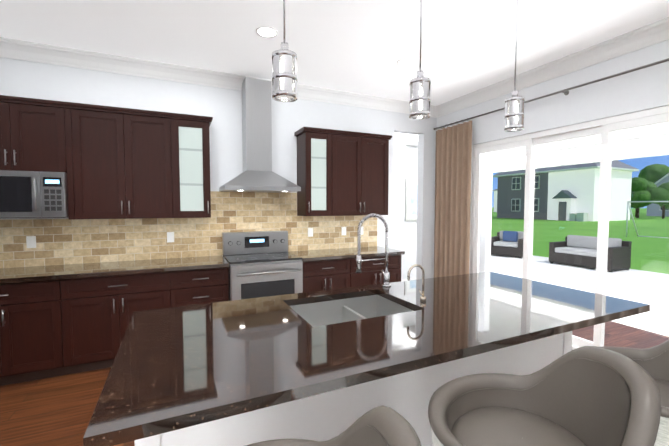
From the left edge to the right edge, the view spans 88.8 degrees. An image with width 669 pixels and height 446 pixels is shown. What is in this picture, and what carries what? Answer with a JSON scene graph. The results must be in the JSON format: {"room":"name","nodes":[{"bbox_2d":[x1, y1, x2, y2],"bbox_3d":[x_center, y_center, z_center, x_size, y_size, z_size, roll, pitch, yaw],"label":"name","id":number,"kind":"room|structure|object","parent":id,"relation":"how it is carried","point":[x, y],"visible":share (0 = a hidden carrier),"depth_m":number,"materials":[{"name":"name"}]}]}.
{"room":"kitchen","nodes":[
{"label":"kitchen","id":0,"kind":"room"},
{"bbox_2d":[0,57,436,279],"bbox_3d":[-1.080,-0.213,4.198,6.110,3.000,0.140,-1,3,-25],"label":"wall","id":1,"kind":"structure","parent":0,"point":[222,107],"depth_m":4.02,"materials":[{"name":"paint"}]},
{"bbox_2d":[0,97,67,164],"bbox_3d":[-2.852,-0.759,3.082,0.760,0.602,0.332,-1,3,-25],"label":"upper cabinet","id":2,"kind":"object","parent":1,"relation":"attached to","point":[62,159],"depth_m":3.00,"materials":[{"name":"brown wood"}]},
{"bbox_2d":[0,161,68,217],"bbox_3d":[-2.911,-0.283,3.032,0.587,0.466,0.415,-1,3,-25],"label":"microwave","id":3,"kind":"object","parent":1,"relation":"attached to","point":[20,195],"depth_m":2.92,"materials":[{"name":"grey metal"}]},
{"bbox_2d":[40,161,67,217],"bbox_3d":[-2.569,-0.291,3.191,0.169,0.466,0.415,-1,3,-25],"label":"control panel","id":4,"kind":"object","parent":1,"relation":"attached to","point":[53,174],"depth_m":3.03,"materials":[{"name":"grey metal"}]},
{"bbox_2d":[64,105,179,219],"bbox_3d":[-2.088,-0.563,3.447,0.926,1.030,0.332,-1,3,-25],"label":"upper cabinet","id":5,"kind":"object","parent":1,"relation":"attached to","point":[123,163],"depth_m":3.28,"materials":[{"name":"brown wood"}]},
{"bbox_2d":[0,191,376,267],"bbox_3d":[-1.533,0.011,3.915,4.739,0.751,0.010,-1,3,-25],"label":"backsplash","id":6,"kind":"structure","parent":1,"relation":"attached to","point":[68,241],"depth_m":3.81,"materials":[{"name":"tile"}]},
{"bbox_2d":[180,117,211,217],"bbox_3d":[-1.584,-0.575,3.682,0.430,1.030,0.332,-1,3,-25],"label":"upper cabinet","id":7,"kind":"object","parent":1,"relation":"attached to","point":[195,196],"depth_m":3.57,"materials":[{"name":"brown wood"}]},
{"bbox_2d":[0,37,435,116],"bbox_3d":[-1.036,-1.636,4.007,5.550,0.140,0.115,-1,3,-25],"label":"crown molding","id":8,"kind":"structure","parent":1,"relation":"attached to","point":[10,48],"depth_m":3.63,"materials":[{"name":"white paint"}]},
{"bbox_2d":[242,77,271,168],"bbox_3d":[-0.914,-1.120,4.007,0.290,1.030,0.257,-1,3,-25],"label":"hood chimney","id":9,"kind":"object","parent":1,"relation":"attached to","point":[256,93],"depth_m":3.89,"materials":[{"name":"grey metal"}]},
{"bbox_2d":[219,77,300,192],"bbox_3d":[-0.863,-0.994,3.905,0.830,1.271,0.497,-1,3,-25],"label":"range hood","id":10,"kind":"object","parent":1,"relation":"attached to","point":[257,175],"depth_m":3.88,"materials":[{"name":"silver metal"}]},
{"bbox_2d":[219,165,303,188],"bbox_3d":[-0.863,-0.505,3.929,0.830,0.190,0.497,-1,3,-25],"label":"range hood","id":11,"kind":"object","parent":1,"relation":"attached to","point":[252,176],"depth_m":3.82,"materials":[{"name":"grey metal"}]},
{"bbox_2d":[296,129,339,215],"bbox_3d":[-0.229,-0.607,4.311,0.406,1.030,0.332,-1,3,-25],"label":"upper cabinet","id":12,"kind":"object","parent":1,"relation":"attached to","point":[318,150],"depth_m":4.18,"materials":[{"name":"brown wood"}]},
{"bbox_2d":[340,133,391,215],"bbox_3d":[0.251,-0.618,4.533,0.896,1.030,0.332,-1,3,-25],"label":"upper cabinet","id":13,"kind":"object","parent":1,"relation":"attached to","point":[364,157],"depth_m":4.41,"materials":[{"name":"brown wood"}]},
{"bbox_2d":[0,321,668,445],"bbox_3d":[0.973,1.484,1.297,7.420,0.100,9.400,-1,3,-25],"label":"floor","id":14,"kind":"structure","parent":0,"point":[55,411],"depth_m":2.60,"materials":[{"name":"brown wood"}]},
{"bbox_2d":[0,281,73,385],"bbox_3d":[-2.803,0.909,3.042,0.866,0.874,0.597,-1,3,-25],"label":"base cabinet","id":15,"kind":"object","parent":14,"relation":"on","point":[36,316],"depth_m":2.86,"materials":[{"name":"brown wood"}]},
{"bbox_2d":[0,246,403,284],"bbox_3d":[-1.386,0.414,3.650,4.762,0.049,0.628,-1,3,-25],"label":"countertop","id":16,"kind":"structure","parent":15,"relation":"on","point":[171,265],"depth_m":3.38,"materials":[{"name":"black stone"}]},
{"bbox_2d":[72,273,171,372],"bbox_3d":[-2.110,0.893,3.364,0.906,0.874,0.597,-1,3,-25],"label":"base cabinet","id":17,"kind":"object","parent":14,"relation":"on","point":[103,308],"depth_m":3.08,"materials":[{"name":"brown wood"}]},
{"bbox_2d":[172,269,227,306],"bbox_3d":[-1.481,0.878,3.656,0.603,0.874,0.597,-1,3,-25],"label":"base cabinet","id":18,"kind":"object","parent":14,"relation":"on","point":[193,286],"depth_m":3.38,"materials":[{"name":"brown wood"}]},
{"bbox_2d":[220,231,311,300],"bbox_3d":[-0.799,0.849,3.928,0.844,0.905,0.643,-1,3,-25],"label":"range","id":19,"kind":"object","parent":14,"relation":"on","point":[246,279],"depth_m":3.61,"materials":[{"name":"silver metal"}]},
{"bbox_2d":[246,405,420,445],"bbox_3d":[-0.129,0.944,0.706,0.602,1.041,0.580,0,3,-1],"label":"stool","id":20,"kind":"object","parent":14,"relation":"on","point":[382,425],"visible":1,"depth_m":0.79,"materials":[{"name":"fabric"}]},
{"bbox_2d":[312,257,355,290],"bbox_3d":[-0.183,0.848,4.259,0.674,0.874,0.597,-1,3,-25],"label":"base cabinet","id":21,"kind":"object","parent":14,"relation":"on","point":[326,275],"depth_m":4.00,"materials":[{"name":"brown wood"}]},
{"bbox_2d":[135,333,571,445],"bbox_3d":[0.297,0.954,2.138,2.627,0.874,0.732,-1,3,-25],"label":"kitchen island","id":22,"kind":"object","parent":14,"relation":"on","point":[324,417],"depth_m":1.66,"materials":[{"name":"paint"},{"name":"stainless steel"},{"name":"dark wood"}]},
{"bbox_2d":[83,273,649,445],"bbox_3d":[0.378,0.504,1.948,2.750,0.039,1.130,-1,3,-25],"label":"island countertop","id":23,"kind":"structure","parent":22,"relation":"on","point":[173,369],"depth_m":1.46,"materials":[{"name":"black stone"}]},
{"bbox_2d":[291,293,410,324],"bbox_3d":[0.098,0.613,2.022,0.704,0.210,0.534,-1,3,-25],"label":"sink","id":24,"kind":"object","parent":23,"relation":"in","point":[330,309],"depth_m":2.25,"materials":[{"name":"silver metal"}]},
{"bbox_2d":[356,213,390,288],"bbox_3d":[0.267,0.195,2.450,0.279,0.529,0.124,-1,3,-25],"label":"faucet","id":25,"kind":"object","parent":23,"relation":"on","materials":[{"name":"silver metal"}]},
{"bbox_2d":[407,265,426,300],"bbox_3d":[0.488,0.362,2.072,0.134,0.232,0.070,-1,3,-25],"label":"faucet","id":26,"kind":"object","parent":23,"relation":"on","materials":[{"name":"silver metal"}]},
{"bbox_2d":[356,253,403,286],"bbox_3d":[0.376,0.835,4.518,0.803,0.874,0.597,-1,3,-25],"label":"base cabinet","id":27,"kind":"object","parent":14,"relation":"on","point":[371,274],"depth_m":4.25,"materials":[{"name":"brown wood"}]},
{"bbox_2d":[428,346,660,445],"bbox_3d":[0.605,0.925,1.084,0.602,1.041,0.580,0,3,5],"label":"stool","id":28,"kind":"object","parent":14,"relation":"on","point":[589,396],"visible":1,"depth_m":1.12,"materials":[{"name":"fabric"}]},
{"bbox_2d":[601,339,668,445],"bbox_3d":[1.269,0.912,1.342,0.602,1.041,0.580,1,3,10],"label":"stool","id":29,"kind":"object","parent":14,"relation":"on","point":[653,361],"visible":0.17,"depth_m":1.48,"materials":[{"name":"fabric"}]},
{"bbox_2d":[0,0,668,105],"bbox_3d":[0.973,-1.622,1.141,7.420,0.120,9.400,-1,3,-25],"label":"ceiling","id":30,"kind":"structure","parent":0,"point":[365,46],"depth_m":2.98,"materials":[{"name":"paint"}]},
{"bbox_2d":[256,26,277,37],"bbox_3d":[-0.585,-1.650,2.954,0.189,0.005,0.189,-2,3,-34],"label":"recessed light","id":31,"kind":"object","parent":30,"relation":"in","point":[266,32],"depth_m":2.95,"materials":[{"name":"white"}]},
{"bbox_2d":[272,0,296,101],"bbox_3d":[-0.221,-1.066,1.496,0.130,1.024,0.130,-1,3,-25],"label":"pendant light","id":32,"kind":"object","parent":30,"relation":"hanging from","point":[284,69],"visible":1,"depth_m":1.48,"materials":[{"name":"silver metal"}]},
{"bbox_2d":[397,58,414,65],"bbox_3d":[0.747,-1.681,3.572,0.189,0.005,0.189,-2,3,-34],"label":"recessed light","id":33,"kind":"object","parent":30,"relation":"in","point":[406,61],"depth_m":3.57,"materials":[{"name":"white"}]},
{"bbox_2d":[409,0,430,119],"bbox_3d":[0.459,-1.082,1.812,0.130,1.024,0.130,-1,3,-25],"label":"pendant light","id":34,"kind":"object","parent":30,"relation":"hanging from","point":[420,98],"visible":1,"depth_m":1.79,"materials":[{"name":"silver metal"}]},
{"bbox_2d":[504,0,524,131],"bbox_3d":[1.130,-1.098,2.124,0.130,1.024,0.130,-1,3,-25],"label":"pendant light","id":35,"kind":"object","parent":30,"relation":"hanging from","point":[514,113],"visible":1,"depth_m":2.11,"materials":[{"name":"silver metal"}]},
{"bbox_2d":[393,133,417,278],"bbox_3d":[1.187,-0.322,6.352,2.700,3.000,0.140,-1,3,-25],"label":"wall","id":36,"kind":"structure","parent":0,"point":[405,167],"depth_m":6.32,"materials":[{"name":"paint"}]},
{"bbox_2d":[405,179,416,220],"bbox_3d":[1.542,-0.435,6.413,0.500,0.780,0.035,-1,3,-25],"label":"window","id":37,"kind":"structure","parent":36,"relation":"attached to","point":[410,199],"depth_m":6.34,"materials":[{"name":"white glass"}]},
{"bbox_2d":[479,152,492,272],"bbox_3d":[2.562,-0.325,6.429,0.140,3.000,0.840,-1,3,-25],"label":"wall","id":38,"kind":"structure","parent":0,"point":[484,246],"depth_m":6.07,"materials":[{"name":"paint"}]},
{"bbox_2d":[436,40,668,273],"bbox_3d":[3.338,-0.091,1.766,0.150,3.000,8.000,-1,3,-25],"label":"wall","id":39,"kind":"structure","parent":0,"point":[646,88],"depth_m":3.38,"materials":[{"name":"paint"}]},
{"bbox_2d":[432,16,668,117],"bbox_3d":[3.218,-1.517,1.639,0.115,0.140,8.000,-1,3,-25],"label":"crown molding","id":40,"kind":"structure","parent":39,"relation":"attached to","point":[653,33],"depth_m":3.44,"materials":[{"name":"white paint"}]},
{"bbox_2d":[434,58,668,129],"bbox_3d":[2.510,-1.328,3.166,0.119,0.050,4.545,-1,3,-25],"label":"curtain rod","id":41,"kind":"object","parent":39,"relation":"attached to","point":[565,91],"visible":0.85,"depth_m":3.37,"materials":[{"name":"metal"}]},
{"bbox_2d":[434,121,471,277],"bbox_3d":[1.682,-0.097,4.915,0.084,2.666,0.703,-1,3,-25],"label":"curtain","id":42,"kind":"object","parent":41,"relation":"hanging from","point":[453,156],"visible":0.83,"depth_m":4.87,"materials":[{"name":"fabric"}]},
{"bbox_2d":[470,105,668,349],"bbox_3d":[2.457,0.149,3.676,0.110,2.329,2.420,-1,3,-25],"label":"sliding glass door","id":43,"kind":"structure","parent":39,"relation":"in","point":[605,128],"depth_m":3.51,"materials":[{"name":"clear glass"}]},
{"label":"outside","id":44,"kind":"structure","parent":0,"visible":0},
{"bbox_2d":[491,207,668,273],"bbox_3d":[105.990,-4.874,131.018,295.060,0.200,380.000,-1,3,-25],"label":"lawn","id":45,"kind":"structure","parent":44,"point":[555,233],"depth_m":20.50,"materials":[{"name":"green plant"}]},
{"bbox_2d":[492,189,496,211],"bbox_3d":[49.127,-6.534,81.278,10.900,8.100,18.900,-1,3,-25],"label":"house","id":46,"kind":"structure","parent":45,"relation":"on","point":[495,200],"depth_m":86.93,"materials":[{"name":"white"}]},
{"bbox_2d":[493,160,638,221],"bbox_3d":[27.032,-4.788,41.489,8.550,8.600,12.500,-1,3,-25],"label":"house","id":47,"kind":"structure","parent":45,"relation":"on","point":[588,183],"depth_m":37.41,"materials":[{"name":"white"}]},
{"bbox_2d":[490,254,668,335],"bbox_3d":[4.888,1.285,5.870,6.060,0.120,16.000,-1,3,-25],"label":"patio","id":48,"kind":"structure","parent":45,"relation":"on","point":[507,264],"depth_m":6.86,"materials":[{"name":"concrete"}]},
{"bbox_2d":[491,231,523,258],"bbox_3d":[5.336,0.622,10.406,0.800,0.750,0.950,-3,4,-45],"label":"outdoor chair","id":49,"kind":"object","parent":48,"relation":"on","point":[509,248],"depth_m":10.25,"materials":[{"name":"wicker"}]},
{"bbox_2d":[405,122,668,172],"bbox_3d":[3.642,-0.189,5.216,3.310,2.890,16.000,-1,3,-25],"label":"sky","id":50,"kind":"structure","parent":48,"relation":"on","point":[635,145],"depth_m":6.15,"materials":[{"name":"white"}]},
{"bbox_2d":[549,235,631,271],"bbox_3d":[6.357,0.719,8.568,0.800,0.740,1.450,-1,3,-25],"label":"outdoor sofa","id":51,"kind":"object","parent":48,"relation":"on","point":[624,246],"depth_m":8.37,"materials":[{"name":"wicker"}]},
{"bbox_2d":[631,177,656,217],"bbox_3d":[40.010,-3.316,44.589,4.222,5.350,3.143,-1,3,-25],"label":"tree","id":52,"kind":"object","parent":45,"relation":"on","point":[640,186],"depth_m":43.49,"materials":[{"name":"green plant"}]},
{"bbox_2d":[626,201,668,237],"bbox_3d":[16.065,-0.123,16.357,1.161,1.870,2.970,-1,3,-25],"label":"goal","id":53,"kind":"object","parent":45,"relation":"on","point":[628,204],"depth_m":17.42,"materials":[{"name":"white metal"}]},
{"bbox_2d":[638,164,668,182],"bbox_3d":[64.389,-6.761,67.607,7.639,9.925,6.408,-1,3,-25],"label":"tree","id":54,"kind":"object","parent":45,"relation":"on","point":[660,171],"depth_m":66.22,"materials":[{"name":"green plant"}]},
{"bbox_2d":[646,173,668,216],"bbox_3d":[55.990,-4.902,52.258,13.060,7.750,8.900,-1,3,-25],"label":"house","id":55,"kind":"structure","parent":45,"relation":"on","point":[652,208],"depth_m":52.16,"materials":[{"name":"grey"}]},
{"bbox_2d":[649,182,668,218],"bbox_3d":[41.679,-2.860,43.130,3.900,4.584,2.715,-1,3,-25],"label":"tree","id":56,"kind":"object","parent":45,"relation":"on","point":[661,189],"depth_m":42.50,"materials":[{"name":"green plant"}]}
]}

